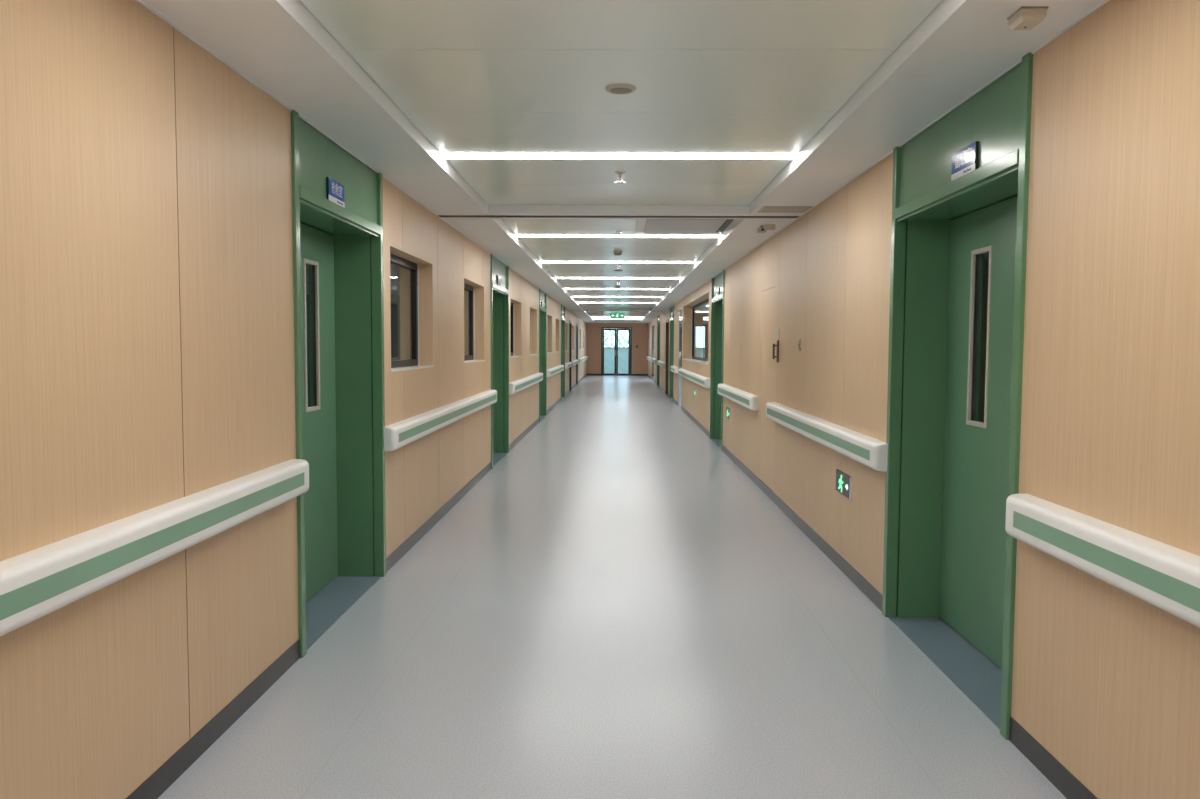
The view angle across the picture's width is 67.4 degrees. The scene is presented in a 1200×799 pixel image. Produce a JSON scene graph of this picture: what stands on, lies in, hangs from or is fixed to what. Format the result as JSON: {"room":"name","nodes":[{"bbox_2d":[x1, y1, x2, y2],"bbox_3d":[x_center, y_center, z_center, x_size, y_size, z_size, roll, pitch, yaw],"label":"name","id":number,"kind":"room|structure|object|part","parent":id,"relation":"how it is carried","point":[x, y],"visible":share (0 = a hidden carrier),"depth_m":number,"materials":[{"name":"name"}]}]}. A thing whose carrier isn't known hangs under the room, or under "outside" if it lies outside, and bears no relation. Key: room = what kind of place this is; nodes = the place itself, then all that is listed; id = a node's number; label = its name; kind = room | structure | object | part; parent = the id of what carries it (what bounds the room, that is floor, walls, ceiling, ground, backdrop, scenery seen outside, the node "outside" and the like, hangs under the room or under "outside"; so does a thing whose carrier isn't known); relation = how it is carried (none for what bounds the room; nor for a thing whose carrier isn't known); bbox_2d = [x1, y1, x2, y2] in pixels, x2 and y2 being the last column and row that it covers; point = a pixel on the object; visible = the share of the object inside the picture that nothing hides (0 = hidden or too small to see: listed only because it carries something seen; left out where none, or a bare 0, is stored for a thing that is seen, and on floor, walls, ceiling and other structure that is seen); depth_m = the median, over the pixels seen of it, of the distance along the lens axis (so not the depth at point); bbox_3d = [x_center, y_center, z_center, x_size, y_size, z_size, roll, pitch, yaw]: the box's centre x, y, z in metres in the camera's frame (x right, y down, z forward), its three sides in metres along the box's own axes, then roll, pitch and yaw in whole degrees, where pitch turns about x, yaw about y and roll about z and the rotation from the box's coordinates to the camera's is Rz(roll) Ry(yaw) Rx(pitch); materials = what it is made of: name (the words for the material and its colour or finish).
{"room":"hospital interior","nodes":[
{"label":"hospital interior","id":0,"kind":"room"},
{"bbox_2d":[0,0,586,798],"bbox_3d":[-1.209,-1.209,19.840,0.260,2.900,45.700,0,3,1],"label":"wall","id":1,"kind":"structure","parent":0,"point":[147,355],"depth_m":2.83,"materials":[{"name":"brown wood"}]},
{"bbox_2d":[0,459,308,635],"bbox_3d":[-1.404,0.535,0.861,0.086,0.147,6.401,0,3,1],"label":"handrail","id":2,"kind":"object","parent":1,"relation":"attached to","point":[34,584],"visible":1,"depth_m":2.56,"materials":[{"name":"white plastic"}]},
{"bbox_2d":[291,110,385,657],"bbox_3d":[-1.524,-0.087,4.839,0.350,2.512,1.510,0,3,1],"label":"door","id":3,"kind":"structure","parent":1,"relation":"in","point":[341,517],"depth_m":5.39,"materials":[{"name":"green metal"}]},
{"bbox_3d":[-1.639,-0.360,5.095,0.026,0.851,0.236,0,3,1],"label":"vision frame","id":4,"kind":"part","parent":3,"relation":"part of","materials":[{"name":"silver metal"}]},
{"bbox_2d":[326,177,344,207],"bbox_3d":[-1.365,-1.068,4.651,0.013,0.117,0.262,0,3,1],"label":"room sign","id":5,"kind":"object","parent":3,"relation":"attached to","point":[334,190],"visible":1,"depth_m":4.63,"materials":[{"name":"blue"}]},
{"bbox_3d":[-1.367,-1.068,4.651,0.010,0.117,0.262,0,3,1],"label":"backing plate","id":6,"kind":"part","parent":5,"relation":"part of","materials":[{"name":"black"}]},
{"bbox_3d":[-1.391,-1.176,4.770,0.044,0.327,1.400,0,3,1],"label":"transom panel","id":7,"kind":"part","parent":3,"relation":"part of","materials":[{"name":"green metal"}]},
{"bbox_3d":[-1.377,-0.980,4.782,0.065,0.067,1.400,0,3,1],"label":"head trim","id":8,"kind":"part","parent":3,"relation":"part of","materials":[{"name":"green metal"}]},
{"bbox_2d":[126,374,585,798],"bbox_3d":[-1.094,0.194,19.923,0.024,0.090,45.700,0,3,1],"label":"baseboard","id":9,"kind":"structure","parent":1,"relation":"attached to","point":[153,787],"depth_m":3.54,"materials":[{"name":"metal"}]},
{"bbox_2d":[136,0,584,321],"bbox_3d":[-1.071,-2.242,19.775,0.006,0.006,45.700,0,3,1],"label":"trim","id":10,"kind":"structure","parent":1,"relation":"attached to","point":[139,1],"depth_m":3.79,"materials":[{"name":"paint"}]},
{"bbox_2d":[390,244,433,371],"bbox_3d":[-1.463,-0.628,6.458,0.264,0.822,1.350,0,3,1],"label":"window","id":11,"kind":"structure","parent":1,"relation":"in","point":[416,273],"depth_m":7.10,"materials":[{"name":"brown wood"}]},
{"bbox_3d":[-1.480,-0.628,6.458,0.050,0.798,1.326,0,3,1],"label":"frame","id":12,"kind":"part","parent":11,"relation":"part of","materials":[{"name":"black metal"}]},
{"bbox_2d":[384,390,496,450],"bbox_3d":[-1.268,0.104,7.977,0.086,0.147,4.781,0,3,1],"label":"handrail","id":13,"kind":"object","parent":1,"relation":"attached to","point":[399,434],"visible":0.98,"depth_m":6.75,"materials":[{"name":"white plastic"}]},
{"bbox_2d":[464,277,484,362],"bbox_3d":[-1.409,-0.796,9.227,0.264,0.822,1.320,0,3,1],"label":"window","id":14,"kind":"structure","parent":1,"relation":"in","point":[474,340],"depth_m":9.86,"materials":[{"name":"brown wood"}]},
{"bbox_3d":[-1.427,-0.796,9.228,0.050,0.798,1.296,0,3,1],"label":"frame","id":15,"kind":"part","parent":14,"relation":"part of","materials":[{"name":"black metal"}]},
{"bbox_2d":[491,254,508,468],"bbox_3d":[-1.401,-0.473,11.211,0.350,2.512,1.620,0,3,1],"label":"door","id":16,"kind":"structure","parent":1,"relation":"in","point":[499,294],"depth_m":11.95,"materials":[{"name":"green metal"}]},
{"bbox_2d":[497,275,500,285],"bbox_3d":[-1.242,-1.456,11.058,0.013,0.117,0.262,0,3,1],"label":"room sign","id":17,"kind":"object","parent":16,"relation":"attached to","point":[498,277],"visible":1,"depth_m":11.02,"materials":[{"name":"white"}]},
{"bbox_3d":[-1.269,-1.562,11.142,0.044,0.327,1.510,0,3,1],"label":"transom panel","id":18,"kind":"part","parent":16,"relation":"part of","materials":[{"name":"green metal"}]},
{"bbox_3d":[-1.254,-1.365,11.154,0.065,0.067,1.510,0,3,1],"label":"head trim","id":19,"kind":"part","parent":16,"relation":"part of","materials":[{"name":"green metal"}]},
{"bbox_2d":[510,297,521,357],"bbox_3d":[-1.337,-1.024,12.990,0.264,0.822,1.400,0,3,1],"label":"window","id":20,"kind":"structure","parent":1,"relation":"in","point":[515,306],"depth_m":13.66,"materials":[{"name":"brown wood"}]},
{"bbox_3d":[-1.352,-1.024,12.990,0.006,0.698,1.276,0,3,1],"label":"glass pane","id":21,"kind":"part","parent":20,"relation":"part of","materials":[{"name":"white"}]},
{"bbox_3d":[-1.354,-1.024,12.990,0.050,0.798,1.376,0,3,1],"label":"frame","id":22,"kind":"part","parent":20,"relation":"part of","materials":[{"name":"black metal"}]},
{"bbox_2d":[509,373,542,393],"bbox_3d":[-1.144,-0.286,14.419,0.086,0.147,4.731,0,3,1],"label":"handrail","id":23,"kind":"object","parent":1,"relation":"attached to","point":[516,386],"visible":0.99,"depth_m":13.40,"materials":[{"name":"white plastic"}]},
{"bbox_2d":[530,306,536,354],"bbox_3d":[-1.285,-1.189,15.709,0.264,0.822,1.350,0,3,1],"label":"window","id":24,"kind":"structure","parent":1,"relation":"in","point":[533,312],"depth_m":16.37,"materials":[{"name":"brown wood"}]},
{"bbox_2d":[539,289,546,421],"bbox_3d":[-1.278,-0.860,17.608,0.350,2.512,1.600,0,3,1],"label":"door","id":25,"kind":"structure","parent":1,"relation":"in","point":[542,296],"depth_m":18.34,"materials":[{"name":"green metal"}]},
{"bbox_3d":[-1.146,-1.950,17.539,0.044,0.327,1.490,0,3,1],"label":"transom panel","id":26,"kind":"part","parent":25,"relation":"part of","materials":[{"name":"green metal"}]},
{"bbox_3d":[-1.131,-1.753,17.551,0.065,0.067,1.490,0,3,1],"label":"head trim","id":27,"kind":"part","parent":25,"relation":"part of","materials":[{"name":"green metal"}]},
{"bbox_2d":[547,314,551,352],"bbox_3d":[-1.214,-1.412,19.402,0.264,0.822,1.350,0,3,1],"label":"window","id":28,"kind":"structure","parent":1,"relation":"in","point":[549,317],"depth_m":20.06,"materials":[{"name":"brown wood"}]},
{"bbox_2d":[547,365,563,376],"bbox_3d":[-1.020,-0.676,20.871,0.086,0.147,4.801,0,3,1],"label":"handrail","id":29,"kind":"object","parent":1,"relation":"attached to","point":[552,371],"visible":1,"depth_m":19.90,"materials":[{"name":"white plastic"}]},
{"bbox_2d":[556,318,558,351],"bbox_3d":[-1.165,-1.568,21.972,0.264,0.822,1.400,0,3,1],"label":"window","id":30,"kind":"structure","parent":1,"relation":"in","point":[557,319],"depth_m":22.65,"materials":[{"name":"brown wood"}]},
{"bbox_2d":[561,304,564,399],"bbox_3d":[-1.153,-1.253,24.095,0.350,2.512,1.600,0,3,1],"label":"door","id":31,"kind":"structure","parent":1,"relation":"in","point":[562,307],"depth_m":24.81,"materials":[{"name":"green metal"}]},
{"bbox_2d":[565,322,567,350],"bbox_3d":[-1.092,-1.798,25.764,0.264,0.822,1.200,0,3,1],"label":"window","id":32,"kind":"structure","parent":1,"relation":"in","point":[566,323],"depth_m":26.35,"materials":[{"name":"brown wood"}]},
{"bbox_2d":[565,362,571,368],"bbox_3d":[-0.918,-0.998,26.185,0.086,0.147,2.451,0,3,1],"label":"handrail","id":33,"kind":"object","parent":1,"relation":"attached to","point":[568,364],"visible":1,"depth_m":25.43,"materials":[{"name":"white plastic"}]},
{"bbox_2d":[569,320,571,391],"bbox_3d":[-1.019,-1.352,27.994,0.210,2.200,1.100,0,3,1],"label":"door","id":34,"kind":"structure","parent":1,"relation":"in","point":[570,321],"depth_m":28.43,"materials":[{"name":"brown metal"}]},
{"bbox_2d":[572,325,573,349],"bbox_3d":[-1.019,-2.026,29.532,0.264,0.822,1.250,0,3,1],"label":"window","id":35,"kind":"structure","parent":1,"relation":"in","point":[572,325],"depth_m":30.14,"materials":[{"name":"brown wood"}]},
{"bbox_2d":[571,359,577,365],"bbox_3d":[-0.839,-1.248,30.302,0.086,0.147,3.301,0,3,1],"label":"handrail","id":36,"kind":"object","parent":1,"relation":"attached to","point":[574,362],"visible":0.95,"depth_m":29.67,"materials":[{"name":"white plastic"}]},
{"bbox_2d":[576,324,577,383],"bbox_3d":[-0.931,-1.630,32.585,0.210,2.200,1.200,0,3,1],"label":"door","id":37,"kind":"structure","parent":1,"relation":"in","point":[576,324],"depth_m":33.11,"materials":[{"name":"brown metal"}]},
{"bbox_2d":[578,356,587,362],"bbox_3d":[-0.695,-1.701,37.787,0.086,0.147,9.001,0,3,1],"label":"handrail","id":38,"kind":"object","parent":1,"relation":"attached to","point":[585,357],"visible":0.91,"depth_m":35.68,"materials":[{"name":"white plastic"}]},
{"bbox_2d":[438,215,798,217],"bbox_3d":[0.147,-1.495,7.306,2.920,0.034,0.126,0,3,1],"label":"trim","id":39,"kind":"structure","parent":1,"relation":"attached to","point":[438,215],"depth_m":7.28,"materials":[{"name":"black metal"}]},
{"bbox_2d":[306,263,399,406],"bbox_3d":[-2.927,-1.226,19.972,3.180,2.900,45.900,0,3,1],"label":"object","id":40,"kind":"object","parent":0,"point":[394,269],"depth_m":12.08,"materials":[{"name":"black glass"}]},
{"bbox_2d":[158,375,1066,798],"bbox_3d":[0.574,0.296,19.947,10.400,0.100,46.200,0,3,1],"label":"floor","id":41,"kind":"structure","parent":0,"point":[619,629],"depth_m":4.10,"materials":[{"name":"grey plastic"}]},
{"bbox_2d":[604,347,628,373],"bbox_3d":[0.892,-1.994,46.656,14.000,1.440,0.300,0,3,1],"label":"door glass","id":42,"kind":"structure","parent":0,"point":[609,352],"depth_m":46.55,"materials":[{"name":"teal glass"}]},
{"bbox_2d":[586,323,647,373],"bbox_3d":[0.821,-2.587,42.714,3.440,2.900,0.200,0,3,1],"label":"wall","id":43,"kind":"structure","parent":0,"point":[639,330],"depth_m":42.62,"materials":[{"name":"brown wood"}]},
{"bbox_2d":[601,327,631,375],"bbox_3d":[0.783,-2.278,42.668,1.440,2.290,0.130,0,3,1],"label":"door","id":44,"kind":"structure","parent":43,"relation":"in","point":[616,329],"depth_m":42.63,"materials":[{"name":"black metal"}]},
{"bbox_2d":[586,374,647,375],"bbox_3d":[0.812,-1.178,42.694,2.912,0.090,0.013,0,3,1],"label":"baseboard","id":45,"kind":"structure","parent":43,"relation":"attached to","point":[586,374],"depth_m":42.67,"materials":[{"name":"metal"}]},
{"bbox_2d":[301,383,944,798],"bbox_3d":[0.404,0.248,19.897,2.063,0.001,45.700,0,3,1],"label":"trim","id":46,"kind":"structure","parent":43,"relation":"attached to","point":[590,383],"depth_m":4.03,"materials":[{"name":"grey"}]},
{"bbox_2d":[141,0,1104,322],"bbox_3d":[0.587,-2.490,19.728,10.400,0.512,46.100,0,3,1],"label":"ceiling","id":47,"kind":"structure","parent":0,"point":[400,85],"depth_m":3.93,"materials":[{"name":"paint"}]},
{"bbox_2d":[610,308,624,317],"bbox_3d":[0.527,-2.602,27.086,0.440,0.300,0.032,0,3,1],"label":"exit sign","id":48,"kind":"object","parent":47,"relation":"hanging from","point":[612,315],"visible":1,"depth_m":27.08,"materials":[{"name":"green plastic"}]},
{"bbox_2d":[517,235,718,237],"bbox_3d":[0.184,-1.676,9.194,2.068,0.025,0.140,0,3,1],"label":"recessed light","id":49,"kind":"object","parent":47,"relation":"in","point":[671,236],"visible":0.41,"depth_m":9.15,"materials":[{"name":"white plastic"}]},
{"bbox_2d":[541,261,694,262],"bbox_3d":[0.239,-1.851,12.088,2.068,0.025,0.140,0,3,1],"label":"recessed light","id":50,"kind":"object","parent":47,"relation":"in","point":[541,261],"visible":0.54,"depth_m":12.07,"materials":[{"name":"white plastic"}]},
{"bbox_2d":[541,262,694,262],"bbox_3d":[0.239,-1.847,12.088,2.060,0.015,0.122,0,3,1],"label":"diffuser","id":51,"kind":"object","parent":50,"relation":"attached to","point":[541,262],"depth_m":12.08,"materials":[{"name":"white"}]},
{"bbox_2d":[556,278,679,278],"bbox_3d":[0.295,-2.027,14.982,2.068,0.025,0.140,0,3,1],"label":"recessed light","id":52,"kind":"object","parent":47,"relation":"in","point":[556,278],"visible":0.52,"depth_m":14.98,"materials":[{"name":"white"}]},
{"bbox_2d":[613,251,622,255],"bbox_3d":[0.212,-1.731,10.663,0.110,0.053,0.110,0,3,1],"label":"smoke detector","id":53,"kind":"object","parent":47,"relation":"attached to","point":[617,253],"visible":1,"depth_m":10.62,"materials":[{"name":"beige plastic"}]},
{"bbox_2d":[442,153,796,158],"bbox_3d":[0.109,-1.440,5.292,2.068,0.025,0.140,0,3,1],"label":"recessed light","id":54,"kind":"object","parent":47,"relation":"in","point":[446,155],"visible":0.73,"depth_m":5.27,"materials":[{"name":"white plastic"}]},
{"bbox_2d":[605,84,635,94],"bbox_3d":[0.090,-1.341,3.895,0.132,0.013,0.132,0,3,1],"label":"ceiling fitting","id":55,"kind":"object","parent":47,"relation":"attached to","point":[618,89],"visible":1,"depth_m":3.88,"materials":[{"name":"beige plastic"}]},
{"bbox_2d":[610,88,630,92],"bbox_3d":[0.090,-1.337,3.895,0.094,0.005,0.094,0,3,1],"label":"grille","id":56,"kind":"object","parent":55,"relation":"attached to","point":[612,90],"depth_m":3.89,"materials":[{"name":"grey plastic"}]},
{"bbox_2d":[615,171,625,183],"bbox_3d":[0.130,-1.426,5.773,0.069,0.070,0.069,0,3,1],"label":"sprinkler","id":57,"kind":"object","parent":47,"relation":"attached to","point":[619,173],"visible":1,"depth_m":5.76,"materials":[{"name":"silver metal"}]},
{"bbox_2d":[600,307,652,307],"bbox_3d":[0.517,-2.728,26.559,2.068,0.025,0.140,0,3,1],"label":"recessed light","id":58,"kind":"object","parent":47,"relation":"in","point":[600,307],"visible":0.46,"depth_m":26.54,"materials":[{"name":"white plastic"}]},
{"bbox_2d":[629,289,669,289],"bbox_3d":[0.350,-2.202,17.876,2.068,0.025,0.140,0,3,1],"label":"recessed light","id":59,"kind":"object","parent":47,"relation":"in","point":[629,289],"visible":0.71,"depth_m":17.90,"materials":[{"name":"white plastic"}]},
{"bbox_2d":[635,219,735,232],"bbox_3d":[0.764,-1.590,8.156,0.860,0.026,1.240,0,3,1],"label":"panel","id":60,"kind":"object","parent":47,"relation":"attached to","point":[643,225],"visible":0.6,"depth_m":8.21,"materials":[{"name":"white plastic"}]},
{"bbox_2d":[757,224,774,232],"bbox_3d":[1.427,-1.477,7.785,0.103,0.055,0.231,-1,4,-22],"label":"ceiling camera","id":61,"kind":"object","parent":47,"relation":"attached to","point":[762,229],"visible":1,"depth_m":7.70,"materials":[{"name":"beige plastic"}]},
{"bbox_2d":[758,206,811,212],"bbox_3d":[1.403,-1.444,6.840,0.360,0.008,0.280,0,3,1],"label":"ceiling vent","id":62,"kind":"object","parent":47,"relation":"in","point":[765,209],"visible":1,"depth_m":6.83,"materials":[{"name":"beige plastic"}]},
{"bbox_2d":[1007,6,1047,29],"bbox_3d":[1.328,-1.182,2.799,0.082,0.042,0.101,0,3,1],"label":"ceiling sensor","id":63,"kind":"object","parent":47,"relation":"attached to","point":[1025,17],"visible":1,"depth_m":2.76,"materials":[{"name":"grey plastic"}]},
{"bbox_3d":[1.328,-1.200,2.798,0.082,0.005,0.101,0,3,1],"label":"plate","id":64,"kind":"part","parent":63,"relation":"part of","materials":[{"name":"grey plastic"}]},
{"bbox_2d":[648,0,1199,798],"bbox_3d":[1.970,-1.190,19.780,0.260,2.900,45.700,0,3,1],"label":"wall","id":65,"kind":"structure","parent":0,"point":[1106,679],"depth_m":2.83,"materials":[{"name":"brown wood"}]},
{"bbox_2d":[651,324,653,380],"bbox_3d":[2.194,-1.927,36.916,0.148,2.300,2.800,0,3,1],"label":"door","id":66,"kind":"structure","parent":65,"relation":"in","point":[652,348],"depth_m":37.31,"materials":[{"name":"silver metal"}]},
{"bbox_2d":[657,315,659,385],"bbox_3d":[2.224,-1.698,31.718,0.350,2.512,1.600,0,3,1],"label":"door","id":67,"kind":"structure","parent":65,"relation":"in","point":[658,321],"depth_m":32.43,"materials":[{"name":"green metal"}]},
{"bbox_2d":[657,360,665,366],"bbox_3d":[1.971,-1.153,28.976,0.086,0.147,3.851,0,3,1],"label":"handrail","id":68,"kind":"object","parent":65,"relation":"attached to","point":[661,363],"visible":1,"depth_m":27.92,"materials":[{"name":"white plastic"}]},
{"bbox_2d":[665,319,668,393],"bbox_3d":[2.058,-1.230,26.239,0.210,2.200,1.400,0,3,1],"label":"door","id":69,"kind":"structure","parent":65,"relation":"in","point":[667,320],"depth_m":26.86,"materials":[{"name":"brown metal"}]},
{"bbox_2d":[669,306,673,400],"bbox_3d":[2.076,-1.233,24.034,0.350,2.512,1.600,0,3,1],"label":"door","id":70,"kind":"structure","parent":65,"relation":"in","point":[671,374],"depth_m":24.77,"materials":[{"name":"green metal"}]},
{"bbox_2d":[671,365,677,372],"bbox_3d":[1.844,-0.754,22.389,0.086,0.147,1.651,0,3,1],"label":"handrail","id":71,"kind":"object","parent":65,"relation":"attached to","point":[674,369],"visible":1,"depth_m":21.64,"materials":[{"name":"white plastic"}]},
{"bbox_2d":[678,308,681,407],"bbox_3d":[1.886,-0.956,20.873,0.148,2.300,1.150,0,3,1],"label":"door","id":72,"kind":"structure","parent":65,"relation":"in","point":[680,309],"depth_m":20.86,"materials":[{"name":"silver metal"}]},
{"bbox_2d":[679,369,709,387],"bbox_3d":[1.743,-0.435,17.125,0.086,0.147,6.101,0,3,1],"label":"handrail","id":73,"kind":"object","parent":65,"relation":"attached to","point":[703,381],"visible":0.89,"depth_m":15.79,"materials":[{"name":"white plastic"}]},
{"bbox_2d":[683,291,708,364],"bbox_3d":[1.921,-1.315,17.218,0.264,1.180,5.600,0,3,1],"label":"window","id":74,"kind":"structure","parent":65,"relation":"in","point":[696,312],"depth_m":18.86,"materials":[{"name":"brown wood"}]},
{"bbox_3d":[1.921,-1.309,17.219,0.264,1.168,5.576,0,3,1],"label":"sill","id":75,"kind":"part","parent":74,"relation":"part of","materials":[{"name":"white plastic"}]},
{"bbox_3d":[2.018,-1.315,17.216,0.050,1.156,5.576,0,3,1],"label":"frame","id":76,"kind":"part","parent":74,"relation":"part of","materials":[{"name":"black metal"}]},
{"bbox_3d":[2.016,-1.315,17.216,0.006,1.056,5.476,0,3,1],"label":"glass pane","id":77,"kind":"part","parent":74,"relation":"part of","materials":[{"name":"white"}]},
{"bbox_2d":[710,270,724,450],"bbox_3d":[1.867,-0.574,13.146,0.350,2.512,1.580,0,3,1],"label":"door","id":78,"kind":"structure","parent":65,"relation":"in","point":[717,317],"depth_m":13.86,"materials":[{"name":"green metal"}]},
{"bbox_3d":[1.729,-1.468,13.095,0.065,0.067,1.470,0,3,1],"label":"head trim","id":79,"kind":"part","parent":78,"relation":"part of","materials":[{"name":"green ceramic"}]},
{"bbox_3d":[1.745,-1.665,13.082,0.044,0.327,1.470,0,3,1],"label":"transom panel","id":80,"kind":"part","parent":78,"relation":"part of","materials":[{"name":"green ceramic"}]},
{"bbox_2d":[726,407,730,419],"bbox_3d":[1.673,0.178,11.746,0.014,0.140,0.412,0,3,1],"label":"exit sign","id":81,"kind":"object","parent":65,"relation":"attached to","point":[728,410],"visible":1,"depth_m":11.68,"materials":[{"name":"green plastic"}]},
{"bbox_2d":[718,384,758,410],"bbox_3d":[1.621,-0.052,10.797,0.086,0.147,3.081,0,3,1],"label":"handrail","id":82,"kind":"object","parent":65,"relation":"attached to","point":[750,401],"visible":1,"depth_m":10.10,"materials":[{"name":"white plastic"}]},
{"bbox_2d":[760,287,775,490],"bbox_3d":[1.636,-0.116,8.744,0.019,1.901,0.782,0,3,1],"label":"door","id":83,"kind":"structure","parent":65,"relation":"in","point":[768,296],"depth_m":8.74,"materials":[{"name":"brown wood"}]},
{"bbox_2d":[772,340,778,361],"bbox_3d":[1.592,-0.437,8.159,0.050,0.200,0.060,0,3,1],"label":"door handle","id":84,"kind":"object","parent":83,"relation":"attached to","point":[774,345],"visible":1,"depth_m":8.14,"materials":[{"name":"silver metal"}]},
{"bbox_3d":[1.611,-0.437,8.159,0.012,0.200,0.060,0,3,1],"label":"lock plate","id":85,"kind":"part","parent":84,"relation":"part of","materials":[{"name":"brown metal"}]},
{"bbox_2d":[766,402,887,471],"bbox_3d":[1.540,0.204,6.566,0.086,0.147,3.541,0,3,1],"label":"handrail","id":86,"kind":"object","parent":65,"relation":"attached to","point":[871,452],"visible":0.98,"depth_m":5.70,"materials":[{"name":"white plastic"}]},
{"bbox_2d":[836,469,852,499],"bbox_3d":[1.558,0.540,5.758,0.014,0.140,0.372,0,3,1],"label":"exit sign","id":87,"kind":"object","parent":65,"relation":"attached to","point":[843,481],"visible":1,"depth_m":5.72,"materials":[{"name":"grey plastic"}]},
{"bbox_2d":[648,374,1097,798],"bbox_3d":[1.841,0.212,19.867,0.024,0.090,45.700,0,3,1],"label":"baseboard","id":88,"kind":"structure","parent":65,"relation":"attached to","point":[1048,765],"depth_m":4.99,"materials":[{"name":"metal"}]},
{"bbox_2d":[653,0,1108,319],"bbox_3d":[1.843,-2.224,19.720,0.006,0.006,45.700,0,3,1],"label":"trim","id":89,"kind":"structure","parent":65,"relation":"attached to","point":[1105,1],"depth_m":3.81,"materials":[{"name":"paint"}]},
{"bbox_2d":[882,52,1032,739],"bbox_3d":[1.691,-0.021,4.024,0.350,2.512,1.560,0,3,1],"label":"door","id":90,"kind":"structure","parent":65,"relation":"in","point":[949,560],"depth_m":4.41,"materials":[{"name":"green metal"}]},
{"bbox_3d":[1.553,-0.916,3.973,0.065,0.067,1.450,0,3,1],"label":"head trim","id":91,"kind":"part","parent":90,"relation":"part of","materials":[{"name":"green metal"}]},
{"bbox_3d":[1.570,-1.113,3.961,0.044,0.327,1.450,0,3,1],"label":"transom panel","id":92,"kind":"part","parent":90,"relation":"part of","materials":[{"name":"green metal"}]},
{"bbox_2d":[951,141,978,180],"bbox_3d":[1.537,-1.002,3.798,0.013,0.117,0.262,0,3,1],"label":"room sign","id":93,"kind":"object","parent":90,"relation":"attached to","point":[964,161],"visible":0.99,"depth_m":3.77,"materials":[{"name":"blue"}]},
{"bbox_3d":[1.539,-1.002,3.798,0.010,0.117,0.262,0,3,1],"label":"backing plate","id":94,"kind":"part","parent":93,"relation":"part of","materials":[{"name":"black plastic"}]},
{"bbox_3d":[1.820,-0.294,4.301,0.026,0.851,0.236,0,3,1],"label":"vision frame","id":95,"kind":"part","parent":90,"relation":"part of","materials":[{"name":"silver metal"}]},
{"bbox_2d":[1005,494,1199,627],"bbox_3d":[1.421,0.577,0.408,0.086,0.147,5.601,0,3,1],"label":"handrail","id":96,"kind":"object","parent":65,"relation":"attached to","point":[1164,576],"visible":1,"depth_m":2.50,"materials":[{"name":"white plastic"}]},
{"bbox_2d":[978,253,988,421],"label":"window","id":97,"kind":"structure","parent":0,"point":[985,273],"depth_m":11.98,"materials":[{"name":"black glass"}]},
{"label":"outside","id":98,"kind":"structure","parent":0,"visible":0},
{"bbox_2d":[603,328,627,346],"bbox_3d":[0.042,-0.017,50.596,3.121,8.809,2.569,0,3,1],"label":"tree","id":99,"kind":"object","parent":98,"point":[605,333],"visible":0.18,"depth_m":50.21,"materials":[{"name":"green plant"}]},
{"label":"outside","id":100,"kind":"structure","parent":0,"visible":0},
{"bbox_2d":[612,330,630,346],"bbox_3d":[2.182,-0.589,56.560,2.956,9.250,2.681,0,3,1],"label":"tree","id":101,"kind":"object","parent":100,"point":[622,331],"visible":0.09,"depth_m":56.12,"materials":[{"name":"green plant"}]}
]}

